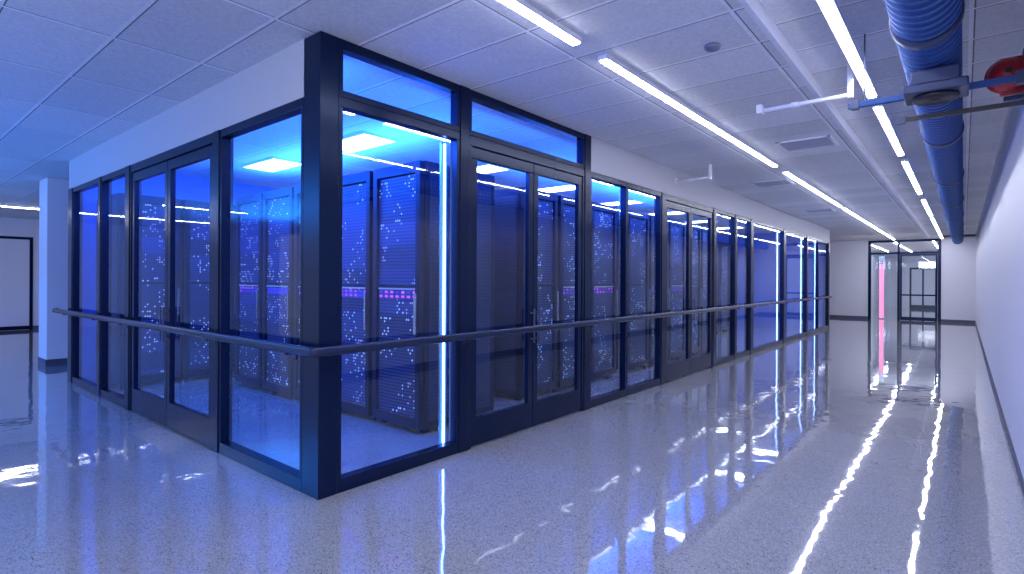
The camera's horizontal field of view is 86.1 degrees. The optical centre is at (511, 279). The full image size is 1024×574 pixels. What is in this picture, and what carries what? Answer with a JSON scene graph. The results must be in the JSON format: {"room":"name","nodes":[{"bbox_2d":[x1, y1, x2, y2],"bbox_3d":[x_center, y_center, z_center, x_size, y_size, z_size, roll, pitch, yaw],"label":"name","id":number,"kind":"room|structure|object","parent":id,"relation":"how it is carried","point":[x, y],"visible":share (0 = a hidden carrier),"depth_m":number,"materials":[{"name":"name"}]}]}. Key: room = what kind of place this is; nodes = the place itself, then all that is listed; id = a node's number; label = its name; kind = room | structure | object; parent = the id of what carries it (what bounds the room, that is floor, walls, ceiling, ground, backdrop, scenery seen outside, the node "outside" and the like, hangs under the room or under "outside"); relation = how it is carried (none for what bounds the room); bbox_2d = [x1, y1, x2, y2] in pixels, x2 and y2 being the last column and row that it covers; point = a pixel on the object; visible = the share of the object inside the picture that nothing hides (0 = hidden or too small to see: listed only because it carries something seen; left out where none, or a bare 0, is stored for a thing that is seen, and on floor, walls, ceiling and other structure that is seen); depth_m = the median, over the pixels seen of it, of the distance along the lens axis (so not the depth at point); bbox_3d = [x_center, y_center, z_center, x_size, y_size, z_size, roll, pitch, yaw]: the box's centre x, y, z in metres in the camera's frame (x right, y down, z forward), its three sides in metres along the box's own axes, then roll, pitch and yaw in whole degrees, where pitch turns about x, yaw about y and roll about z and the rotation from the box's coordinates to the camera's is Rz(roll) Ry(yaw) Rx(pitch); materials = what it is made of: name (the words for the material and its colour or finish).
{"room":"data center corridor","nodes":[
{"label":"data center corridor","id":0,"kind":"room"},
{"bbox_2d":[0,217,38,330],"bbox_3d":[-14.341,-0.170,16.488,0.150,3.290,21.000,0,0,40],"label":"wall","id":1,"kind":"structure","parent":0,"point":[18,227],"depth_m":16.39,"materials":[{"name":"paint"}]},
{"bbox_2d":[0,236,32,330],"bbox_3d":[-15.047,0.096,15.468,0.060,2.750,2.330,0,0,40],"label":"door","id":2,"kind":"structure","parent":1,"relation":"in","point":[16,253],"depth_m":16.09,"materials":[{"name":"paint"}]},
{"bbox_2d":[82,174,279,379],"bbox_3d":[-0.547,-0.098,15.433,0.120,3.290,18.680,0,0,40],"label":"wall","id":3,"kind":"structure","parent":0,"point":[187,187],"depth_m":8.32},
{"bbox_2d":[69,39,304,188],"bbox_3d":[-4.011,-1.551,6.112,6.620,0.420,0.120,0,0,40],"label":"wall header","id":4,"kind":"structure","parent":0,"point":[277,80],"depth_m":5.06,"materials":[{"name":"paint"}]},
{"bbox_2d":[67,188,82,382],"bbox_3d":[-6.500,0.081,8.150,0.200,2.870,0.130,0,0,40],"label":"trim","id":5,"kind":"structure","parent":4,"relation":"attached to","point":[70,191],"depth_m":8.11,"materials":[{"name":"metal"}]},
{"bbox_2d":[72,178,97,394],"bbox_3d":[-5.920,0.084,7.659,1.320,2.870,0.090,0,0,40],"label":"window","id":6,"kind":"structure","parent":4,"relation":"in","point":[84,383],"depth_m":8.04,"materials":[{"name":"black metal"}]},
{"bbox_2d":[97,177,111,396],"bbox_3d":[-5.365,0.087,7.215,0.100,2.870,0.130,0,0,40],"label":"trim","id":7,"kind":"structure","parent":4,"relation":"attached to","point":[99,178],"depth_m":7.17,"materials":[{"name":"metal"}]},
{"bbox_2d":[100,168,124,407],"bbox_3d":[-4.947,0.089,6.858,1.000,2.870,0.090,0,0,40],"label":"window","id":8,"kind":"structure","parent":4,"relation":"in","point":[117,398],"depth_m":7.14,"materials":[{"name":"black metal"}]},
{"bbox_2d":[124,165,141,409],"bbox_3d":[-4.497,0.091,6.500,0.150,2.870,0.130,0,0,40],"label":"trim","id":9,"kind":"structure","parent":4,"relation":"attached to","point":[127,168],"depth_m":6.44,"materials":[{"name":"metal"}]},
{"bbox_2d":[129,133,212,449],"bbox_3d":[-3.566,0.096,5.696,2.310,2.870,0.145,0,0,40],"label":"door","id":10,"kind":"structure","parent":4,"relation":"in","point":[197,425],"depth_m":5.67,"materials":[{"name":"black metal"}]},
{"bbox_2d":[212,130,233,452],"bbox_3d":[-2.611,0.101,4.944,0.120,2.870,0.130,0,0,40],"label":"trim","id":11,"kind":"structure","parent":4,"relation":"attached to","point":[216,134],"depth_m":4.89,"materials":[{"name":"metal"}]},
{"bbox_2d":[218,97,303,491],"bbox_3d":[-2.031,0.104,4.453,1.400,2.870,0.090,0,0,40],"label":"window","id":12,"kind":"structure","parent":4,"relation":"in","point":[290,476],"depth_m":4.83,"materials":[{"name":"black metal"}]},
{"bbox_2d":[302,31,338,499],"bbox_3d":[-1.385,-0.102,3.961,0.220,3.290,0.150,0,0,40],"label":"post","id":13,"kind":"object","parent":4,"relation":"attached to","point":[321,98],"depth_m":3.90,"materials":[{"name":"metal"}]},
{"bbox_2d":[339,38,459,131],"bbox_3d":[-0.889,-1.535,4.452,0.090,0.420,1.230,0,0,40],"label":"window","id":14,"kind":"structure","parent":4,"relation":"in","point":[347,48],"depth_m":4.38,"materials":[{"name":"black metal"}]},
{"bbox_2d":[0,0,975,252],"bbox_3d":[2.385,-1.768,20.850,24.100,0.080,49.000,0,0,40],"label":"ceiling","id":15,"kind":"structure","parent":0,"point":[76,76],"depth_m":4.90,"materials":[{"name":"tile"}]},
{"bbox_2d":[0,204,38,209],"bbox_3d":[-11.928,-1.780,13.469,0.080,0.045,1.800,0,0,40],"label":"ceiling light","id":16,"kind":"object","parent":15,"relation":"attached to","point":[1,205],"visible":0.44,"depth_m":13.34,"materials":[{"name":"white plastic"}]},
{"bbox_2d":[241,156,300,172],"bbox_3d":[-3.617,-1.744,8.303,1.000,0.030,0.520,0,0,40],"label":"light panel","id":17,"kind":"object","parent":15,"relation":"attached to","point":[273,164],"visible":0.83,"depth_m":8.25,"materials":[{"name":"white plastic"}]},
{"bbox_2d":[247,159,300,170],"bbox_3d":[-3.617,-1.746,8.303,0.940,0.015,0.460,0,0,40],"label":"diffuser","id":18,"kind":"object","parent":17,"relation":"attached to","point":[263,164],"depth_m":8.25,"materials":[{"name":"plastic"}]},
{"bbox_2d":[343,131,398,152],"bbox_3d":[-1.958,-1.735,6.935,1.000,0.030,0.520,0,0,40],"label":"light panel","id":19,"kind":"object","parent":15,"relation":"attached to","point":[362,140],"visible":0.69,"depth_m":6.84,"materials":[{"name":"white plastic"}]},
{"bbox_2d":[477,163,511,173],"bbox_3d":[-0.559,-1.728,8.633,1.000,0.030,0.520,0,0,40],"label":"light panel","id":20,"kind":"object","parent":15,"relation":"attached to","point":[485,168],"visible":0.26,"depth_m":8.47,"materials":[{"name":"white plastic"}]},
{"bbox_2d":[477,165,506,172],"bbox_3d":[-0.559,-1.730,8.633,0.940,0.015,0.460,0,0,40],"label":"diffuser","id":21,"kind":"object","parent":20,"relation":"attached to","point":[480,168],"depth_m":8.53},
{"bbox_2d":[498,0,581,45],"bbox_3d":[-0.941,-1.722,2.241,0.080,0.045,4.450,0,0,40],"label":"ceiling light","id":22,"kind":"object","parent":15,"relation":"attached to","point":[522,7],"visible":1,"depth_m":3.60,"materials":[{"name":"white plastic"}]},
{"bbox_2d":[538,184,574,192],"bbox_3d":[0.841,-1.721,10.330,1.000,0.030,0.520,0,0,40],"label":"light panel","id":23,"kind":"object","parent":15,"relation":"attached to","point":[563,187],"visible":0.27,"depth_m":10.27,"materials":[{"name":"white plastic"}]},
{"bbox_2d":[597,199,644,205],"bbox_3d":[2.367,-1.713,12.182,1.000,0.030,0.520,0,0,40],"label":"light panel","id":24,"kind":"object","parent":15,"relation":"attached to","point":[630,201],"visible":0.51,"depth_m":12.07,"materials":[{"name":"white plastic"}]},
{"bbox_2d":[603,201,640,205],"bbox_3d":[2.367,-1.715,12.182,0.940,0.015,0.460,0,0,40],"label":"diffuser","id":25,"kind":"object","parent":24,"relation":"attached to","point":[611,203],"depth_m":12.12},
{"bbox_2d":[646,211,685,214],"bbox_3d":[3.894,-1.705,14.034,1.000,0.030,0.520,0,0,40],"label":"light panel","id":26,"kind":"object","parent":15,"relation":"attached to","point":[669,212],"visible":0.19,"depth_m":13.96,"materials":[{"name":"white plastic"}]},
{"bbox_2d":[649,212,680,214],"bbox_3d":[3.894,-1.707,14.034,0.940,0.015,0.460,0,0,40],"label":"diffuser","id":27,"kind":"object","parent":26,"relation":"attached to","point":[652,213],"depth_m":13.99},
{"bbox_2d":[598,54,778,166],"bbox_3d":[2.303,-1.706,6.177,0.080,0.045,5.050,0,0,40],"label":"ceiling light","id":28,"kind":"object","parent":15,"relation":"attached to","point":[607,60],"visible":1,"depth_m":5.24,"materials":[{"name":"white plastic"}]},
{"bbox_2d":[674,164,711,183],"bbox_3d":[2.752,-1.616,8.365,0.590,0.220,0.080,0,0,40],"label":"pipe arm","id":29,"kind":"object","parent":15,"relation":"attached to","point":[709,176],"visible":1,"depth_m":8.28,"materials":[{"name":"white metal"}]},
{"bbox_2d":[683,219,719,222],"bbox_3d":[5.420,-1.697,15.886,1.000,0.030,0.520,0,0,40],"label":"light panel","id":30,"kind":"object","parent":15,"relation":"attached to","point":[694,221],"visible":0.34,"depth_m":15.84,"materials":[{"name":"white plastic"}]},
{"bbox_2d":[704,42,720,51],"bbox_3d":[1.481,-1.712,4.048,0.120,0.040,0.120,0,0,40],"label":"smoke detector","id":31,"kind":"object","parent":15,"relation":"attached to","point":[714,46],"visible":1,"depth_m":4.02,"materials":[{"name":"white plastic"}]},
{"bbox_2d":[717,226,744,229],"bbox_3d":[6.947,-1.689,17.738,1.000,0.030,0.520,0,0,40],"label":"light panel","id":32,"kind":"object","parent":15,"relation":"attached to","point":[728,226],"visible":0.5,"depth_m":17.57,"materials":[{"name":"white plastic"}]},
{"bbox_2d":[749,179,794,187],"bbox_3d":[4.603,-1.708,9.691,0.600,0.015,0.600,0,0,40],"label":"ceiling vent","id":33,"kind":"object","parent":15,"relation":"in","point":[780,182],"visible":1,"depth_m":9.67,"materials":[{"name":"white metal"}]},
{"bbox_2d":[775,135,838,152],"bbox_3d":[3.727,-1.713,6.914,0.600,0.015,0.600,0,0,40],"label":"ceiling vent","id":34,"kind":"object","parent":15,"relation":"in","point":[823,141],"visible":1,"depth_m":6.87,"materials":[{"name":"white metal"}]},
{"bbox_2d":[782,170,842,206],"bbox_3d":[5.849,-1.687,10.479,0.080,0.045,5.000,0,0,40],"label":"ceiling light","id":35,"kind":"object","parent":15,"relation":"attached to","point":[790,174],"visible":1,"depth_m":9.88,"materials":[{"name":"white plastic"}]},
{"bbox_2d":[803,208,834,212],"bbox_3d":[7.508,-1.693,13.387,0.600,0.015,0.600,0,0,40],"label":"ceiling vent","id":36,"kind":"object","parent":15,"relation":"in","point":[826,209],"visible":1,"depth_m":13.32,"materials":[{"name":"white metal"}]},
{"bbox_2d":[841,206,884,233],"bbox_3d":[10.333,-1.663,15.918,0.080,0.045,8.500,0,0,40],"label":"ceiling light","id":37,"kind":"object","parent":15,"relation":"attached to","point":[842,207],"visible":0.96,"depth_m":14.82,"materials":[{"name":"white plastic"}]},
{"bbox_2d":[0,307,1023,573],"bbox_3d":[2.310,1.612,20.898,23.950,0.100,49.000,0,0,40],"label":"floor","id":38,"kind":"structure","parent":0,"point":[874,445],"depth_m":4.19,"materials":[{"name":"stone"}]},
{"bbox_2d":[38,177,68,366],"bbox_3d":[-8.116,-0.138,9.930,0.620,3.290,0.620,0,0,40],"label":"column","id":39,"kind":"structure","parent":38,"relation":"on","point":[53,192],"depth_m":9.63,"materials":[{"name":"paint"}]},
{"bbox_2d":[96,193,180,388],"bbox_3d":[-5.607,0.136,8.232,1.155,2.770,0.780,0,0,40],"label":"rack","id":40,"kind":"object","parent":38,"relation":"on","point":[153,207],"visible":0.59,"depth_m":7.89,"materials":[{"name":"metal"}]},
{"bbox_2d":[180,199,235,379],"bbox_3d":[-5.085,0.138,8.864,1.155,2.770,0.780,0,0,40],"label":"rack","id":41,"kind":"object","parent":38,"relation":"on","point":[195,215],"visible":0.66,"depth_m":8.37,"materials":[{"name":"metal"}]},
{"bbox_2d":[235,193,267,389],"bbox_3d":[-3.395,0.147,8.166,0.780,2.770,1.155,0,0,40],"label":"rack","id":42,"kind":"object","parent":38,"relation":"on","point":[249,208],"visible":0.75,"depth_m":7.78,"materials":[{"name":"metal"}]},
{"bbox_2d":[262,186,298,398],"bbox_3d":[-2.762,0.150,7.645,0.780,2.770,1.155,0,0,40],"label":"rack","id":43,"kind":"object","parent":38,"relation":"on","point":[278,204],"visible":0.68,"depth_m":7.26,"materials":[{"name":"metal"}]},
{"bbox_2d":[293,185,300,397],"bbox_3d":[-2.129,0.154,7.123,0.780,2.770,1.155,0,0,40],"label":"rack","id":44,"kind":"object","parent":38,"relation":"on","point":[297,189],"visible":0.12,"depth_m":6.92,"materials":[{"name":"metal"}]},
{"bbox_2d":[341,171,375,419],"bbox_3d":[-1.496,0.157,6.601,0.780,2.770,1.155,0,0,40],"label":"rack","id":45,"kind":"object","parent":38,"relation":"on","point":[357,205],"visible":0.41,"depth_m":6.13,"materials":[{"name":"metal"}]},
{"bbox_2d":[372,160,494,432],"bbox_3d":[-0.864,0.161,6.080,0.780,2.770,1.155,0,0,40],"label":"rack","id":46,"kind":"object","parent":38,"relation":"on","point":[406,197],"visible":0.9,"depth_m":5.68,"materials":[{"name":"metal"}]},
{"bbox_2d":[438,142,446,443],"bbox_3d":[-0.621,0.157,4.930,0.030,2.780,0.068,0,0,40],"label":"led strip","id":47,"kind":"object","parent":38,"relation":"on","point":[443,146],"visible":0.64,"depth_m":4.91,"materials":[{"name":"plastic"}]},
{"bbox_2d":[442,144,445,442],"bbox_3d":[-0.611,0.157,4.922,0.006,2.760,0.020,0,0,40],"label":"diffuser","id":48,"kind":"object","parent":47,"relation":"attached to","point":[443,145],"depth_m":4.92,"materials":[{"name":"plastic"}]},
{"bbox_2d":[458,85,469,452],"bbox_3d":[-0.475,-0.098,4.979,0.130,3.290,0.120,0,0,40],"label":"trim","id":49,"kind":"structure","parent":38,"relation":"on","point":[464,210],"depth_m":4.93,"materials":[{"name":"metal"}]},
{"bbox_2d":[494,187,558,400],"bbox_3d":[-0.032,0.165,7.589,1.155,2.770,0.780,0,0,40],"label":"rack","id":50,"kind":"object","parent":38,"relation":"on","point":[509,264],"visible":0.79,"depth_m":7.18,"materials":[{"name":"metal"}]},
{"bbox_2d":[553,195,574,390],"bbox_3d":[0.496,0.168,8.230,1.155,2.770,0.780,0,0,40],"label":"rack","id":51,"kind":"object","parent":38,"relation":"on","point":[566,205],"visible":0.25,"depth_m":7.75,"materials":[{"name":"metal"}]},
{"bbox_2d":[591,202,617,379],"bbox_3d":[1.024,0.170,8.870,1.155,2.770,0.780,0,0,40],"label":"rack","id":52,"kind":"object","parent":38,"relation":"on","point":[604,292],"visible":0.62,"depth_m":8.56,"materials":[{"name":"metal"}]},
{"bbox_2d":[618,190,619,388],"bbox_3d":[1.485,0.168,7.484,0.030,2.780,0.068,0,0,40],"label":"led strip","id":53,"kind":"object","parent":38,"relation":"on","point":[619,190],"visible":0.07,"depth_m":7.46,"materials":[{"name":"plastic"}]},
{"bbox_2d":[616,210,649,369],"bbox_3d":[1.774,0.174,9.781,1.155,2.770,0.780,0,0,40],"label":"rack","id":54,"kind":"object","parent":38,"relation":"on","point":[638,222],"visible":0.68,"depth_m":9.45,"materials":[{"name":"metal"}]},
{"bbox_2d":[644,215,669,366],"bbox_3d":[2.302,0.177,10.421,1.155,2.770,0.780,0,0,40],"label":"rack","id":55,"kind":"object","parent":38,"relation":"on","point":[651,217],"visible":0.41,"depth_m":9.83,"materials":[{"name":"metal"}]},
{"bbox_2d":[668,219,685,358],"bbox_3d":[2.830,0.180,11.061,1.155,2.770,0.780,0,0,40],"label":"rack","id":56,"kind":"object","parent":38,"relation":"on","point":[677,229],"visible":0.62,"depth_m":10.75,"materials":[{"name":"metal"}]},
{"bbox_2d":[680,224,701,356],"bbox_3d":[3.358,0.183,11.702,1.155,2.770,0.780,0,0,40],"label":"rack","id":57,"kind":"object","parent":38,"relation":"on","point":[696,247],"visible":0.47,"depth_m":11.54,"materials":[{"name":"metal"}]},
{"bbox_2d":[696,226,706,352],"bbox_3d":[3.886,0.185,12.342,1.155,2.770,0.780,0,0,40],"label":"rack","id":58,"kind":"object","parent":38,"relation":"on","point":[703,228],"visible":0.16,"depth_m":11.87,"materials":[{"name":"metal"}]},
{"bbox_2d":[716,241,720,331],"bbox_3d":[5.611,0.194,16.558,1.155,2.770,0.780,0,0,40],"label":"rack","id":59,"kind":"object","parent":38,"relation":"on","point":[718,243],"visible":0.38,"depth_m":16.45,"materials":[{"name":"metal"}]},
{"bbox_2d":[717,242,728,331],"bbox_3d":[6.139,0.197,17.198,1.155,2.770,0.780,0,0,40],"label":"rack","id":60,"kind":"object","parent":38,"relation":"on","point":[724,247],"visible":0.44,"depth_m":16.90,"materials":[{"name":"metal"}]},
{"bbox_2d":[726,245,738,329],"bbox_3d":[6.667,0.200,17.838,1.155,2.770,0.780,0,0,40],"label":"rack","id":61,"kind":"object","parent":38,"relation":"on","point":[737,245],"visible":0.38,"depth_m":17.76,"materials":[{"name":"metal"}]},
{"bbox_2d":[775,232,777,339],"bbox_3d":[6.624,0.195,13.719,0.030,2.780,0.068,0,0,40],"label":"led strip","id":62,"kind":"object","parent":38,"relation":"on","point":[776,232],"visible":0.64,"depth_m":13.69,"materials":[{"name":"plastic"}]},
{"bbox_2d":[799,239,800,332],"bbox_3d":[8.278,0.203,15.725,0.030,2.780,0.068,0,0,40],"label":"led strip","id":63,"kind":"object","parent":38,"relation":"on","point":[800,239],"visible":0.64,"depth_m":15.70,"materials":[{"name":"plastic"}]},
{"bbox_2d":[813,242,814,328],"bbox_3d":[9.487,0.210,17.191,0.030,2.780,0.068,0,0,40],"label":"led strip","id":64,"kind":"object","parent":38,"relation":"on","point":[814,242],"visible":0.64,"depth_m":17.16,"materials":[{"name":"plastic"}]},
{"bbox_2d":[879,255,884,318],"bbox_3d":[15.515,0.281,23.004,0.200,2.700,0.060,0,0,40],"label":"led strip","id":65,"kind":"object","parent":38,"relation":"on","point":[881,257],"visible":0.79,"depth_m":22.98,"materials":[{"name":"plastic"}]},
{"bbox_2d":[591,136,829,241],"bbox_3d":[5.769,-1.500,12.552,0.120,0.420,15.300,0,0,40],"label":"wall header","id":66,"kind":"structure","parent":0,"point":[607,159],"depth_m":8.80,"materials":[{"name":"paint"}]},
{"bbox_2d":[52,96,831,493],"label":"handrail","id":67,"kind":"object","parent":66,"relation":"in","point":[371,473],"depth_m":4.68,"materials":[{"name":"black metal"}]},
{"bbox_2d":[468,135,584,449],"bbox_3d":[0.210,0.116,5.768,0.145,2.870,1.970,0,0,40],"label":"door","id":68,"kind":"structure","parent":66,"relation":"in","point":[488,426],"depth_m":5.72,"materials":[{"name":"black metal"}]},
{"bbox_2d":[470,89,584,168],"bbox_3d":[0.205,-1.529,5.779,0.090,0.420,1.970,0,0,40],"label":"window","id":69,"kind":"structure","parent":68,"relation":"on","point":[476,97],"depth_m":5.67,"materials":[{"name":"black metal"}]},
{"bbox_2d":[576,134,590,410],"bbox_3d":[0.858,-0.090,6.596,0.130,3.290,0.130,0,0,40],"label":"trim","id":70,"kind":"structure","parent":66,"relation":"attached to","point":[587,209],"depth_m":6.54,"materials":[{"name":"metal"}]},
{"bbox_2d":[590,171,626,407],"bbox_3d":[1.205,0.121,7.003,0.090,2.870,0.940,0,0,40],"label":"window","id":71,"kind":"structure","parent":66,"relation":"in","point":[619,393],"depth_m":7.32,"materials":[{"name":"black metal"}]},
{"bbox_2d":[626,182,661,395],"bbox_3d":[1.847,0.125,7.782,0.090,2.870,1.080,0,0,40],"label":"window","id":72,"kind":"structure","parent":66,"relation":"in","point":[637,387],"depth_m":8.15,"materials":[{"name":"black metal"}]},
{"bbox_2d":[653,192,665,384],"bbox_3d":[2.221,0.127,8.251,0.130,2.870,0.120,0,0,40],"label":"trim","id":73,"kind":"structure","parent":66,"relation":"attached to","point":[663,194],"depth_m":8.21,"materials":[{"name":"metal"}]},
{"bbox_2d":[665,194,713,381],"bbox_3d":[2.942,0.130,9.082,0.145,2.870,2.080,0,0,40],"label":"door","id":74,"kind":"structure","parent":66,"relation":"in","point":[679,368],"depth_m":9.06,"materials":[{"name":"black metal"}]},
{"bbox_2d":[706,208,716,366],"bbox_3d":[3.627,0.134,9.956,0.130,2.870,0.140,0,0,40],"label":"trim","id":75,"kind":"structure","parent":66,"relation":"attached to","point":[715,209],"depth_m":9.90,"materials":[{"name":"metal"}]},
{"bbox_2d":[716,209,734,365],"bbox_3d":[4.016,0.136,10.413,0.090,2.870,1.060,0,0,40],"label":"window","id":76,"kind":"structure","parent":66,"relation":"in","point":[730,357],"depth_m":10.79,"materials":[{"name":"black metal"}]},
{"bbox_2d":[728,214,737,359],"bbox_3d":[4.384,0.138,10.875,0.130,2.870,0.120,0,0,40],"label":"trim","id":77,"kind":"structure","parent":66,"relation":"attached to","point":[736,215],"depth_m":10.84,"materials":[{"name":"metal"}]},
{"bbox_2d":[737,215,750,358],"bbox_3d":[4.719,0.140,11.266,0.090,2.870,0.910,0,0,40],"label":"window","id":78,"kind":"structure","parent":66,"relation":"in","point":[746,351],"depth_m":11.58,"materials":[{"name":"black metal"}]},
{"bbox_2d":[744,219,753,354],"bbox_3d":[5.064,0.141,11.700,0.130,2.870,0.200,0,0,40],"label":"trim","id":79,"kind":"structure","parent":66,"relation":"attached to","point":[752,220],"depth_m":11.65,"materials":[{"name":"metal"}]},
{"bbox_2d":[753,220,783,352],"bbox_3d":[5.947,0.146,12.755,0.090,2.870,2.550,0,0,40],"label":"window","id":80,"kind":"structure","parent":66,"relation":"in","point":[779,341],"depth_m":13.69,"materials":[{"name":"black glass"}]},
{"bbox_2d":[778,229,785,342],"bbox_3d":[6.814,0.151,13.822,0.130,2.870,0.200,0,0,40],"label":"trim","id":81,"kind":"structure","parent":66,"relation":"attached to","point":[784,277],"depth_m":13.78,"materials":[{"name":"metal"}]},
{"bbox_2d":[786,230,806,341],"bbox_3d":[7.648,0.155,14.819,0.090,2.870,2.400,0,0,40],"label":"window","id":82,"kind":"structure","parent":66,"relation":"in","point":[792,337],"depth_m":15.70,"materials":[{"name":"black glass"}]},
{"bbox_2d":[802,236,807,335],"bbox_3d":[8.451,0.159,15.809,0.130,2.870,0.150,0,0,40],"label":"trim","id":83,"kind":"structure","parent":66,"relation":"attached to","point":[807,236],"depth_m":15.78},
{"bbox_2d":[808,236,818,334],"bbox_3d":[9.000,0.162,16.459,0.090,2.870,1.550,0,0,40],"label":"window","id":84,"kind":"structure","parent":66,"relation":"in","point":[816,240],"depth_m":17.02,"materials":[{"name":"black metal"}]},
{"bbox_2d":[818,239,828,330],"bbox_3d":[10.002,0.167,17.674,0.090,2.870,1.600,0,0,40],"label":"window","id":85,"kind":"structure","parent":66,"relation":"in","point":[826,243],"depth_m":18.25,"materials":[{"name":"black metal"}]},
{"bbox_2d":[823,242,829,327],"bbox_3d":[10.555,0.170,18.384,0.160,2.870,0.200,0,0,40],"label":"trim","id":86,"kind":"structure","parent":66,"relation":"attached to","point":[829,242],"depth_m":18.34,"materials":[{"name":"metal"}]},
{"bbox_2d":[717,232,823,326],"bbox_3d":[7.999,-0.053,20.557,6.550,3.290,0.100,0,0,40],"label":"wall","id":87,"kind":"structure","parent":0,"point":[764,243],"depth_m":19.40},
{"bbox_2d":[759,0,1023,234],"bbox_3d":[6.207,-1.847,7.980,1.530,0.080,34.000,0,0,40],"label":"ceiling","id":88,"kind":"structure","parent":0,"point":[992,30],"depth_m":4.88,"materials":[{"name":"tile"}]},
{"bbox_2d":[756,62,853,114],"bbox_3d":[2.564,-1.677,4.827,0.760,0.300,0.080,0,0,40],"label":"pipe arm","id":89,"kind":"object","parent":88,"relation":"hanging from","point":[760,109],"visible":0.92,"depth_m":4.72,"materials":[{"name":"white metal"}]},
{"bbox_2d":[816,0,877,97],"bbox_3d":[1.687,-1.749,3.056,0.080,0.165,5.050,0,0,40],"label":"ceiling light","id":90,"kind":"object","parent":88,"relation":"hanging from","point":[830,9],"visible":1,"depth_m":3.85,"materials":[{"name":"white plastic"}]},
{"bbox_2d":[872,96,904,155],"bbox_3d":[4.343,-1.735,6.277,0.080,0.165,2.600,0,0,40],"label":"ceiling light","id":91,"kind":"object","parent":88,"relation":"hanging from","point":[880,111],"visible":0.89,"depth_m":5.99,"materials":[{"name":"white plastic"}]},
{"bbox_2d":[901,153,922,193],"bbox_3d":[6.632,-1.723,9.055,0.080,0.165,3.600,0,0,40],"label":"ceiling light","id":92,"kind":"object","parent":88,"relation":"hanging from","point":[905,162],"visible":1,"depth_m":8.61,"materials":[{"name":"white plastic"}]},
{"bbox_2d":[884,0,964,243],"bbox_3d":[8.527,-1.525,10.616,0.356,0.356,25.020,0,0,40],"label":"air duct","id":93,"kind":"object","parent":88,"relation":"hanging from","point":[927,34],"visible":0.92,"depth_m":3.60,"materials":[{"name":"metal"}]},
{"bbox_2d":[902,63,968,105],"bbox_3d":[2.799,-1.278,3.621,0.340,0.195,0.300,0,0,40],"label":"ventilation unit","id":94,"kind":"object","parent":93,"relation":"attached to","point":[942,84],"visible":1,"depth_m":3.54,"materials":[{"name":"grey metal"}]},
{"bbox_2d":[912,90,959,105],"bbox_3d":[2.798,-1.198,3.621,0.250,0.035,0.250,0,0,40],"label":"outlet","id":95,"kind":"object","parent":94,"relation":"attached to","point":[927,97],"depth_m":3.58,"materials":[{"name":"plastic"}]},
{"bbox_2d":[921,193,932,216],"bbox_3d":[9.558,-1.708,12.604,0.080,0.165,3.600,0,0,40],"label":"ceiling light","id":96,"kind":"object","parent":88,"relation":"hanging from","point":[923,200],"visible":1,"depth_m":12.13,"materials":[{"name":"white plastic"}]},
{"bbox_2d":[921,200,931,216],"bbox_3d":[9.558,-1.630,12.604,0.056,0.010,3.560,0,0,40],"label":"diffuser","id":97,"kind":"object","parent":96,"relation":"attached to","point":[924,202],"depth_m":12.29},
{"bbox_2d":[930,216,939,231],"bbox_3d":[12.611,-1.692,16.308,0.080,0.165,5.000,0,0,40],"label":"ceiling light","id":98,"kind":"object","parent":88,"relation":"hanging from","point":[932,218],"visible":0.91,"depth_m":15.73,"materials":[{"name":"white plastic"}]},
{"bbox_2d":[830,234,975,320],"bbox_3d":[13.425,-0.075,24.152,10.950,3.390,0.150,0,0,40],"label":"wall","id":99,"kind":"structure","parent":0,"point":[848,259],"depth_m":22.75,"materials":[{"name":"paint"}]},
{"bbox_2d":[738,0,929,237],"bbox_3d":[5.615,-1.755,8.469,0.035,0.112,34.000,0,0,40],"label":"ceiling beam","id":100,"kind":"structure","parent":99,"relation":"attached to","point":[754,8],"depth_m":4.74,"materials":[{"name":"white metal"}]},
{"bbox_2d":[830,315,974,322],"bbox_3d":[13.317,1.565,24.126,10.830,0.110,0.015,0,0,40],"label":"baseboard","id":101,"kind":"structure","parent":99,"relation":"attached to","point":[831,316],"depth_m":22.88,"materials":[{"name":"rubber"}]},
{"bbox_2d":[868,238,940,321],"bbox_3d":[15.820,0.003,22.145,2.400,3.260,0.140,0,0,40],"label":"door","id":102,"kind":"structure","parent":99,"relation":"in","point":[928,253],"depth_m":22.09,"materials":[{"name":"black metal"}]},
{"bbox_2d":[871,251,937,309],"bbox_3d":[20.079,0.010,27.155,4.600,3.290,12.950,0,0,40],"label":"wall","id":103,"kind":"structure","parent":0,"point":[890,301],"depth_m":32.40,"materials":[{"name":"paint"}]},
{"bbox_2d":[909,268,935,308],"bbox_3d":[24.073,0.476,32.089,1.290,2.400,0.050,0,0,40],"label":"door","id":104,"kind":"structure","parent":103,"relation":"in","point":[922,306],"depth_m":32.09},
{"bbox_2d":[976,46,1023,478],"bbox_3d":[9.298,-0.096,10.609,0.150,3.390,26.000,0,0,40],"label":"wall","id":105,"kind":"structure","parent":0,"point":[1000,230],"depth_m":5.89,"materials":[{"name":"paint"}]},
{"bbox_2d":[848,34,1023,110],"bbox_3d":[2.935,-1.545,3.808,1.030,0.560,0.070,0,0,40],"label":"support strut","id":106,"kind":"object","parent":105,"relation":"attached to","point":[1018,78],"visible":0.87,"depth_m":3.91,"materials":[{"name":"metal"}]},
{"bbox_2d":[897,100,1023,124],"bbox_3d":[3.080,-1.154,3.751,0.730,0.050,0.050,0,0,40],"label":"support strut","id":107,"kind":"object","parent":105,"relation":"attached to","point":[901,120],"visible":1,"depth_m":3.75,"materials":[{"name":"grey metal"}]},
{"bbox_2d":[975,321,1023,497],"bbox_3d":[9.227,1.558,10.661,0.012,0.080,26.000,0,0,40],"label":"baseboard","id":108,"kind":"structure","parent":105,"relation":"attached to","point":[1015,460],"depth_m":5.53,"materials":[{"name":"rubber"}]},
{"bbox_2d":[984,48,1023,101],"bbox_3d":[3.450,-1.432,3.813,0.250,0.340,0.235,0,0,40],"label":"bell","id":109,"kind":"object","parent":105,"relation":"attached to","point":[1004,67],"visible":0.89,"depth_m":3.79,"materials":[{"name":"red metal"}]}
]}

